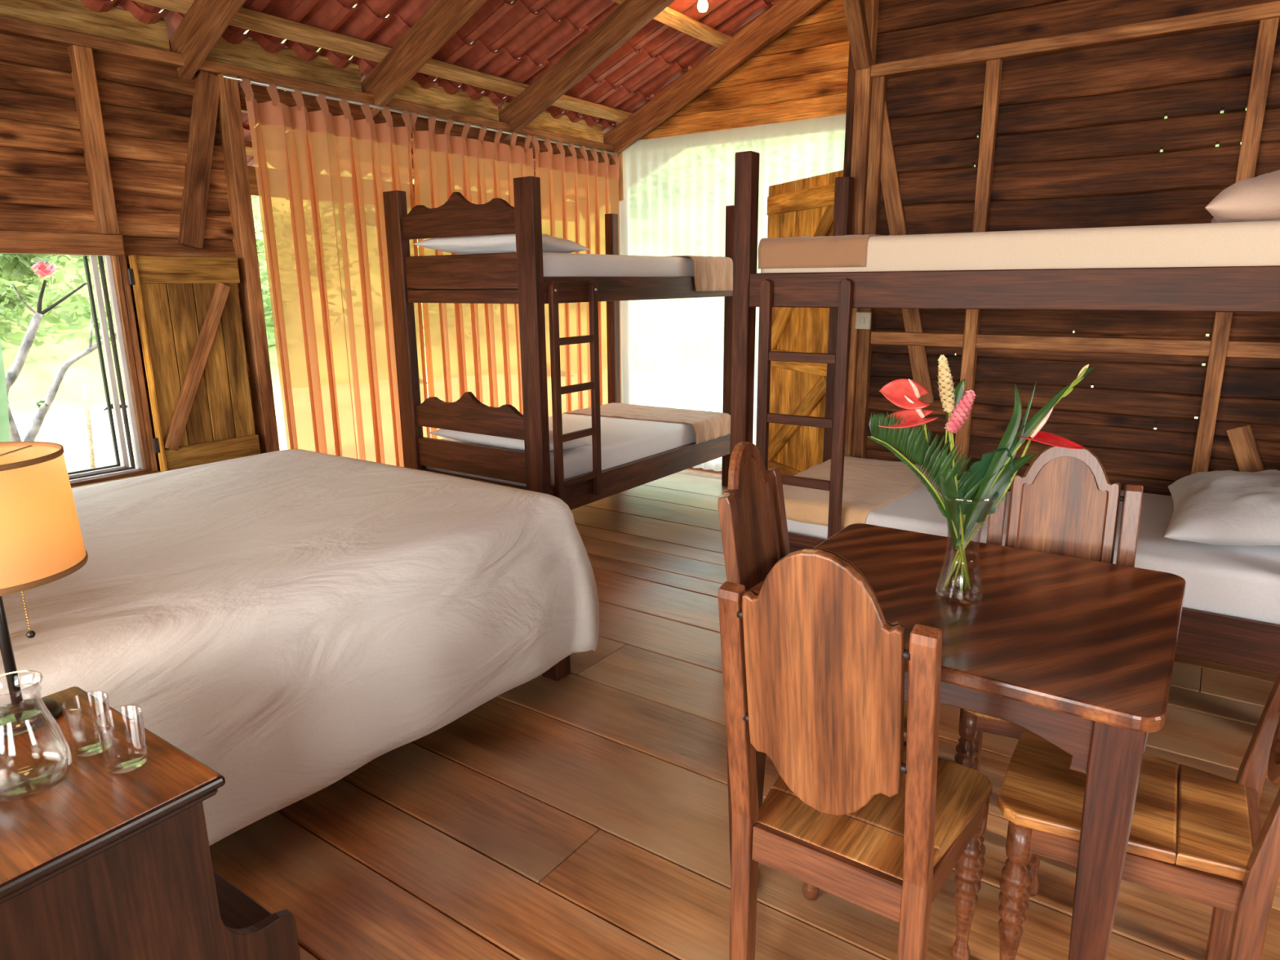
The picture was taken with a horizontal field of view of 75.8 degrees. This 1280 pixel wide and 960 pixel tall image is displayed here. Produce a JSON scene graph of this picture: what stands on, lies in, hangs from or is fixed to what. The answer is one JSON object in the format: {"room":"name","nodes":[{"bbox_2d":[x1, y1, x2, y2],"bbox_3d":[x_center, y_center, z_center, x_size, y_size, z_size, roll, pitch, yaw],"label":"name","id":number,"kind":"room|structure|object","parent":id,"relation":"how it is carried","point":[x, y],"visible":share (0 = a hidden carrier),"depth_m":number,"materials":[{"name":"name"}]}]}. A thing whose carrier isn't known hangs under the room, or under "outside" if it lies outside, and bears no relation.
{"room":"cabin bedroom","nodes":[
{"label":"cabin bedroom","id":0,"kind":"room"},
{"bbox_2d":[0,0,619,471],"bbox_3d":[-2.361,-0.719,3.692,0.150,2.667,7.750,9,16,34],"label":"wall","id":1,"kind":"structure","parent":0,"point":[101,132],"depth_m":3.73,"materials":[{"name":"brown wood"}]},
{"bbox_2d":[0,231,160,488],"bbox_3d":[-2.720,-0.404,3.205,0.173,1.110,1.440,9,16,34],"label":"window","id":2,"kind":"structure","parent":1,"relation":"in","point":[112,247],"depth_m":3.69,"materials":[{"name":"brown wood"}]},
{"bbox_2d":[127,255,260,471],"bbox_3d":[-2.112,-0.557,3.927,0.058,0.987,0.505,9,16,34],"label":"shutter","id":3,"kind":"object","parent":1,"relation":"attached to","point":[188,311],"visible":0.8,"depth_m":3.90,"materials":[{"name":"brown wood"}]},
{"bbox_2d":[222,74,619,155],"bbox_3d":[-1.073,-2.212,5.128,0.035,0.020,3.140,9,16,34],"label":"rail","id":4,"kind":"object","parent":1,"relation":"attached to","point":[239,79],"visible":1,"depth_m":4.66,"materials":[{"name":"grey metal"}]},
{"bbox_2d":[240,77,431,466],"bbox_3d":[-1.619,-0.859,4.625,0.108,2.409,1.003,9,16,34],"label":"curtain","id":5,"kind":"object","parent":4,"relation":"hanging from","point":[322,178],"visible":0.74,"depth_m":4.48,"materials":[{"name":"fabric"}]},
{"bbox_2d":[409,111,533,439],"bbox_3d":[-1.022,-1.064,5.452,0.093,2.409,1.035,9,16,34],"label":"curtain","id":6,"kind":"object","parent":4,"relation":"hanging from","point":[473,348],"visible":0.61,"depth_m":5.27,"materials":[{"name":"fabric"}]},
{"bbox_2d":[531,135,622,416],"bbox_3d":[-0.455,-1.260,6.241,0.104,2.409,0.959,9,16,34],"label":"curtain","id":7,"kind":"object","parent":4,"relation":"hanging from","point":[576,195],"visible":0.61,"depth_m":6.14,"materials":[{"name":"fabric"}]},
{"bbox_2d":[80,0,827,205],"bbox_3d":[0.548,-2.423,1.439,8.910,2.984,8.612,9,16,34],"label":"roof","id":8,"kind":"structure","parent":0,"point":[602,62],"depth_m":4.88,"materials":[{"name":"red tile"}]},
{"bbox_2d":[697,0,707,12],"bbox_3d":[0.368,-2.869,4.808,0.062,0.245,0.062,9,16,34],"label":"bulb","id":9,"kind":"object","parent":8,"relation":"hanging from","point":[702,6],"visible":1,"depth_m":4.81,"materials":[{"name":"white glass"}]},
{"bbox_2d":[613,0,849,472],"bbox_3d":[0.960,-1.849,5.856,2.845,3.811,0.195,9,16,34],"label":"wall","id":10,"kind":"structure","parent":0,"point":[802,73],"depth_m":5.58,"materials":[{"name":"brown wood"}]},
{"bbox_2d":[618,114,845,471],"bbox_3d":[0.791,-1.256,6.035,2.290,2.497,0.053,9,16,34],"label":"sheer curtain","id":11,"kind":"object","parent":10,"relation":"hanging from","point":[677,190],"visible":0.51,"depth_m":6.24,"materials":[{"name":"white fabric"}]},
{"bbox_2d":[208,468,1279,959],"bbox_3d":[0.355,1.061,2.237,6.848,0.162,7.953,9,16,34],"label":"floor","id":12,"kind":"structure","parent":0,"point":[584,815],"depth_m":2.32,"materials":[{"name":"brown wood"}]},
{"bbox_2d":[0,686,300,959],"bbox_3d":[-1.016,0.832,1.366,0.544,0.720,0.664,9,16,34],"label":"nightstand","id":13,"kind":"object","parent":12,"relation":"on","point":[100,864],"visible":0.98,"depth_m":1.27,"materials":[{"name":"brown wood"}]},
{"bbox_2d":[0,670,72,801],"bbox_3d":[-0.962,0.393,1.274,0.118,0.173,0.118,9,16,34],"label":"carafe","id":14,"kind":"object","parent":13,"relation":"on","point":[42,677],"visible":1,"depth_m":1.29,"materials":[{"name":"clear glass"}]},
{"bbox_2d":[0,441,88,737],"bbox_3d":[-1.119,0.197,1.428,0.282,0.486,0.282,9,16,34],"label":"bedside lamp","id":15,"kind":"object","parent":13,"relation":"on","point":[42,543],"visible":0.98,"depth_m":1.38,"materials":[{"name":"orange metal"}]},
{"bbox_2d":[61,690,113,756],"bbox_3d":[-0.925,0.410,1.382,0.065,0.090,0.065,9,16,34],"label":"tumbler","id":16,"kind":"object","parent":13,"relation":"on","point":[73,744],"visible":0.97,"depth_m":1.38,"materials":[{"name":"clear glass"}]},
{"bbox_2d":[94,705,147,773],"bbox_3d":[-0.838,0.421,1.333,0.065,0.090,0.065,9,16,34],"label":"tumbler","id":17,"kind":"object","parent":13,"relation":"on","point":[105,757],"visible":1,"depth_m":1.33,"materials":[{"name":"clear glass"}]},
{"bbox_2d":[213,870,271,928],"bbox_3d":[-0.993,0.841,1.389,0.435,0.020,0.580,9,16,34],"label":"shelf","id":18,"kind":"object","parent":13,"relation":"attached to","point":[237,910],"depth_m":1.53,"materials":[{"name":"brown wood"}]},
{"bbox_2d":[542,655,570,681],"bbox_3d":[-1.595,0.354,2.771,1.820,1.000,2.040,9,16,34],"label":"double bed","id":19,"kind":"object","parent":12,"relation":"on","point":[561,669],"visible":0.1,"depth_m":3.15,"materials":[{"name":"brown wood"}]},
{"bbox_2d":[0,448,599,845],"bbox_3d":[-1.522,0.416,2.850,1.986,0.632,2.205,9,16,34],"label":"bedspread","id":20,"kind":"object","parent":19,"relation":"on","point":[289,621],"visible":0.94,"depth_m":2.35,"materials":[{"name":"beige fabric"}]},
{"bbox_2d":[382,176,733,510],"bbox_3d":[-0.351,-0.784,5.352,1.159,1.980,2.120,9,16,34],"label":"bunk bed","id":21,"kind":"object","parent":12,"relation":"on","point":[517,277],"visible":0.84,"depth_m":4.52,"materials":[{"name":"brown wood"}]},
{"bbox_2d":[425,413,695,486],"bbox_3d":[-0.367,-0.254,5.485,1.033,0.203,1.955,9,16,34],"label":"mattress","id":22,"kind":"object","parent":21,"relation":"on","point":[623,441],"visible":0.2,"depth_m":5.15,"materials":[{"name":"white fabric"}]},
{"bbox_2d":[428,428,591,450],"bbox_3d":[-0.768,-0.256,4.828,0.930,0.130,0.438,9,17,35],"label":"pillow","id":23,"kind":"object","parent":22,"relation":"on","point":[500,442],"visible":0.41,"depth_m":4.67,"materials":[{"name":"white fabric"}]},
{"bbox_2d":[562,402,730,444],"bbox_3d":[0.050,-0.419,5.984,1.094,0.150,0.601,9,16,34],"label":"blanket","id":24,"kind":"object","parent":22,"relation":"on","point":[707,425],"visible":0.93,"depth_m":5.85,"materials":[{"name":"beige fabric"}]},
{"bbox_2d":[542,252,693,276],"bbox_3d":[-0.376,-1.321,5.228,1.033,0.178,1.955,9,16,34],"label":"mattress","id":25,"kind":"object","parent":21,"relation":"on","point":[554,264],"visible":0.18,"depth_m":4.67,"materials":[{"name":"white fabric"}]},
{"bbox_2d":[413,233,591,254],"bbox_3d":[-0.777,-1.309,4.574,0.930,0.129,0.438,8,16,33],"label":"pillow","id":26,"kind":"object","parent":25,"relation":"on","point":[502,243],"visible":0.64,"depth_m":4.44,"materials":[{"name":"white fabric"}]},
{"bbox_2d":[670,255,733,291],"bbox_3d":[0.014,-1.425,5.700,1.125,0.229,0.766,9,16,34],"label":"blanket","id":27,"kind":"object","parent":25,"relation":"on","point":[711,273],"visible":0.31,"depth_m":5.44,"materials":[{"name":"beige fabric"}]},
{"bbox_2d":[717,441,907,776],"bbox_3d":[0.507,0.443,2.186,0.548,1.065,0.416,7,15,28],"label":"dining chair","id":28,"kind":"object","parent":12,"relation":"on","point":[752,510],"visible":0.16,"depth_m":2.19,"materials":[{"name":"brown wood"}]},
{"bbox_2d":[717,547,992,959],"bbox_3d":[0.438,0.576,1.635,0.416,1.065,0.548,9,16,34],"label":"dining chair","id":29,"kind":"object","parent":12,"relation":"on","point":[814,666],"visible":1,"depth_m":1.43,"materials":[{"name":"brown wood"}]},
{"bbox_2d":[726,523,1186,959],"bbox_3d":[0.766,0.634,2.034,0.860,0.760,0.850,9,16,34],"label":"dining table","id":30,"kind":"object","parent":12,"relation":"on","point":[1077,654],"visible":0.6,"depth_m":1.65,"materials":[{"name":"brown wood"}]},
{"bbox_2d":[935,487,999,604],"bbox_3d":[0.741,0.149,1.886,0.132,0.252,0.132,9,16,34],"label":"vase","id":31,"kind":"object","parent":30,"relation":"on","point":[959,595],"visible":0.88,"depth_m":1.88,"materials":[{"name":"clear glass"}]},
{"bbox_2d":[879,378,968,587],"bbox_3d":[0.647,0.014,1.861,0.237,0.489,0.044,-2,14,-5],"label":"anthurium","id":32,"kind":"object","parent":31,"relation":"in","point":[895,391],"visible":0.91,"depth_m":1.81,"materials":[{"name":"red plant"}]},
{"bbox_2d":[878,395,970,589],"bbox_3d":[0.642,0.036,1.848,0.241,0.453,0.054,1,14,6],"label":"anthurium","id":33,"kind":"object","parent":31,"relation":"in","point":[913,418],"visible":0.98,"depth_m":1.81,"materials":[{"name":"red plant"}]},
{"bbox_2d":[866,411,990,586],"bbox_3d":[0.642,0.045,1.859,0.275,0.410,0.027,0,14,1],"label":"frond","id":34,"kind":"object","parent":31,"relation":"in","point":[915,443],"visible":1,"depth_m":1.83,"materials":[{"name":"green plant"}]},
{"bbox_2d":[937,354,964,591],"bbox_3d":[0.696,-0.009,1.843,0.096,0.541,0.037,0,14,3],"label":"flower","id":35,"kind":"object","parent":31,"relation":"in","point":[946,394],"visible":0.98,"depth_m":1.79,"materials":[{"name":"beige plant"}]},
{"bbox_2d":[939,445,965,589],"bbox_3d":[0.710,0.088,1.866,0.081,0.340,0.020,1,14,6],"label":"greens","id":36,"kind":"object","parent":31,"relation":"in","point":[950,503],"visible":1,"depth_m":1.86,"materials":[{"name":"green plant"}]},
{"bbox_2d":[944,378,964,444],"bbox_3d":[0.691,-0.148,1.809,0.035,0.148,0.005,0,14,3],"label":"greens","id":37,"kind":"object","parent":31,"relation":"in","point":[958,392],"visible":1,"depth_m":1.80,"materials":[{"name":"green plant"}]},
{"bbox_2d":[944,390,976,584],"bbox_3d":[0.714,0.028,1.854,0.080,0.464,0.045,0,14,1],"label":"flower","id":38,"kind":"object","parent":31,"relation":"in","point":[962,410],"visible":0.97,"depth_m":1.80,"materials":[{"name":"pink plant"}]},
{"bbox_2d":[951,448,1013,586],"bbox_3d":[0.775,0.086,1.866,0.124,0.323,0.019,0,14,0],"label":"broad leaf","id":39,"kind":"object","parent":31,"relation":"in","point":[987,458],"visible":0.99,"depth_m":1.85,"materials":[{"name":"green plant"}]},
{"bbox_2d":[963,384,1022,588],"bbox_3d":[0.785,0.024,1.845,0.109,0.475,0.021,0,14,3],"label":"greens","id":40,"kind":"object","parent":31,"relation":"in","point":[1009,435],"visible":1,"depth_m":1.83,"materials":[{"name":"green plant"}]},
{"bbox_2d":[958,453,1035,582],"bbox_3d":[0.803,0.098,1.863,0.159,0.321,0.021,0,14,2],"label":"greens","id":41,"kind":"object","parent":31,"relation":"in","point":[1006,473],"visible":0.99,"depth_m":1.84,"materials":[{"name":"green plant"}]},
{"bbox_2d":[963,381,1036,590],"bbox_3d":[0.800,0.020,1.844,0.134,0.482,0.021,0,14,2],"label":"greens","id":42,"kind":"object","parent":31,"relation":"in","point":[1020,433],"visible":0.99,"depth_m":1.82,"materials":[{"name":"green plant"}]},
{"bbox_2d":[942,405,1084,588],"bbox_3d":[0.847,0.046,1.852,0.286,0.428,0.062,-2,14,-7],"label":"anthurium","id":43,"kind":"object","parent":31,"relation":"in","point":[1042,437],"visible":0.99,"depth_m":1.84,"materials":[{"name":"red plant"}]},
{"bbox_2d":[964,383,1070,591],"bbox_3d":[0.836,0.023,1.845,0.211,0.475,0.021,0,14,1],"label":"greens","id":44,"kind":"object","parent":31,"relation":"in","point":[1040,415],"visible":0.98,"depth_m":1.81,"materials":[{"name":"green plant"}]},
{"bbox_2d":[946,364,1093,586],"bbox_3d":[0.850,0.001,1.848,0.278,0.517,0.022,1,14,5],"label":"sprig","id":45,"kind":"object","parent":31,"relation":"in","point":[1084,371],"visible":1,"depth_m":1.80,"materials":[{"name":"green plant"}]},
{"bbox_2d":[729,151,1279,675],"bbox_3d":[1.568,-0.323,3.370,2.120,1.980,1.153,9,16,34],"label":"bunk bed","id":46,"kind":"object","parent":12,"relation":"on","point":[1229,640],"visible":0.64,"depth_m":3.04,"materials":[{"name":"brown wood"}]},
{"bbox_2d":[760,220,1279,273],"bbox_3d":[1.576,-0.865,3.245,1.955,0.188,1.010,9,16,34],"label":"mattress","id":47,"kind":"object","parent":46,"relation":"on","point":[1250,243],"visible":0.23,"depth_m":2.72,"materials":[{"name":"beige fabric"}]},
{"bbox_2d":[757,234,891,269],"bbox_3d":[1.002,-0.992,3.608,0.566,0.128,1.003,9,16,34],"label":"blanket","id":48,"kind":"object","parent":47,"relation":"on","point":[846,251],"visible":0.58,"depth_m":3.24,"materials":[{"name":"beige fabric"}]},
{"bbox_2d":[1204,169,1279,222],"bbox_3d":[2.222,-0.944,2.792,0.480,0.193,0.860,9,16,34],"label":"pillow","id":49,"kind":"object","parent":47,"relation":"on","point":[1257,198],"visible":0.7,"depth_m":2.57,"materials":[{"name":"fabric"}]},
{"bbox_2d":[786,471,1279,624],"bbox_3d":[1.586,0.199,3.502,1.955,0.218,1.010,9,16,34],"label":"mattress","id":50,"kind":"object","parent":46,"relation":"on","point":[1233,580],"visible":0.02,"depth_m":2.80,"materials":[{"name":"white fabric"}]},
{"bbox_2d":[782,455,931,528],"bbox_3d":[1.004,0.039,3.856,0.556,0.095,1.012,9,16,34],"label":"blanket","id":51,"kind":"object","parent":50,"relation":"on","point":[869,485],"visible":0.75,"depth_m":3.66,"materials":[{"name":"beige fabric"}]},
{"bbox_2d":[1164,469,1279,546],"bbox_3d":[2.259,0.092,3.047,0.516,0.209,0.840,8,16,32],"label":"pillow","id":52,"kind":"object","parent":50,"relation":"on","point":[1217,507],"visible":1,"depth_m":2.84,"materials":[{"name":"white fabric"}]},
{"bbox_2d":[954,445,1143,771],"bbox_3d":[1.107,0.450,2.214,0.416,1.027,0.548,6,15,24],"label":"dining chair","id":53,"kind":"object","parent":12,"relation":"on","point":[1065,503],"visible":0.27,"depth_m":2.32,"materials":[{"name":"brown wood"}]},
{"bbox_2d":[998,671,1279,959],"bbox_3d":[1.048,0.567,1.654,0.548,1.065,0.416,8,16,32],"label":"dining chair","id":54,"kind":"object","parent":12,"relation":"on","point":[1225,861],"visible":0.93,"depth_m":1.62,"materials":[{"name":"brown wood"}]},
{"bbox_2d":[843,43,855,176],"bbox_3d":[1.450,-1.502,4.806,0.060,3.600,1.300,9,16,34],"label":"post","id":55,"kind":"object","parent":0,"point":[851,72],"depth_m":4.18,"materials":[{"name":"brown wood"}]},
{"bbox_2d":[766,169,843,475],"bbox_3d":[0.961,-0.750,4.971,0.048,2.030,0.855,-6,14,-20],"label":"door","id":56,"kind":"structure","parent":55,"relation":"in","point":[805,206],"depth_m":4.94,"materials":[{"name":"brown wood"}]},
{"bbox_2d":[843,0,1279,496],"bbox_3d":[2.697,-1.486,2.810,4.300,4.515,0.593,9,16,34],"label":"wall","id":57,"kind":"structure","parent":0,"point":[1060,108],"depth_m":3.74,"materials":[{"name":"brown wood"}]},
{"bbox_2d":[855,311,871,328],"bbox_3d":[1.163,-0.831,4.289,0.080,0.087,0.024,9,16,34],"label":"light switch","id":58,"kind":"object","parent":57,"relation":"attached to","point":[863,319],"visible":1,"depth_m":4.28,"materials":[{"name":"beige plastic"}]},
{"label":"outside","id":59,"kind":"structure","parent":0,"visible":0},
{"bbox_2d":[12,377,1197,472],"bbox_3d":[-3.675,-2.944,20.779,90.000,0.001,90.000,9,16,34],"label":"ground","id":60,"kind":"structure","parent":59,"point":[65,428],"depth_m":11.48,"materials":[{"name":"white"}]},
{"bbox_2d":[0,337,9,442],"bbox_3d":[-3.365,-0.086,4.358,0.185,2.143,0.058,-11,17,-37],"label":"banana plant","id":61,"kind":"object","parent":60,"relation":"on","point":[4,417],"visible":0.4,"depth_m":4.30,"materials":[{"name":"green plant"}]},
{"bbox_2d":[0,253,106,441],"bbox_3d":[-3.641,-0.382,5.247,0.357,2.308,0.719,9,16,34],"label":"tree","id":62,"kind":"object","parent":60,"relation":"on","point":[12,266],"visible":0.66,"depth_m":4.99,"materials":[{"name":"white plant"}]},
{"bbox_2d":[23,312,116,441],"bbox_3d":[-3.652,-0.193,5.372,0.167,1.885,0.750,11,18,39],"label":"tree","id":63,"kind":"object","parent":60,"relation":"on","point":[37,420],"visible":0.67,"depth_m":5.17,"materials":[{"name":"white plant"}]},
{"bbox_2d":[82,384,95,468],"bbox_3d":[-4.508,-0.179,6.769,0.036,1.212,0.106,9,16,34],"label":"stake","id":64,"kind":"object","parent":60,"relation":"on","point":[85,390],"visible":0.65,"depth_m":6.71,"materials":[{"name":"beige wood"}]},
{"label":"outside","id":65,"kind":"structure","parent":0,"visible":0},
{"bbox_2d":[0,0,1246,413],"bbox_3d":[-5.699,-13.371,22.218,89.656,20.573,44.253,-5,14,-20],"label":"foliage","id":66,"kind":"object","parent":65,"point":[63,332],"visible":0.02,"depth_m":15.08,"materials":[{"name":"green plant"}]},
{"bbox_2d":[0,254,88,309],"bbox_3d":[-12.131,-4.057,14.364,3.603,2.949,3.907,6,15,24],"label":"shrub","id":67,"kind":"object","parent":66,"relation":"on","point":[62,259],"visible":0.16,"depth_m":15.16,"materials":[{"name":"green plant"}]},
{"bbox_2d":[93,165,265,266],"bbox_3d":[-10.562,-5.837,17.854,4.345,3.243,4.272,9,16,34],"label":"shrub","id":68,"kind":"object","parent":66,"relation":"on","point":[253,197],"visible":0.02,"depth_m":18.76,"materials":[{"name":"green plant"}]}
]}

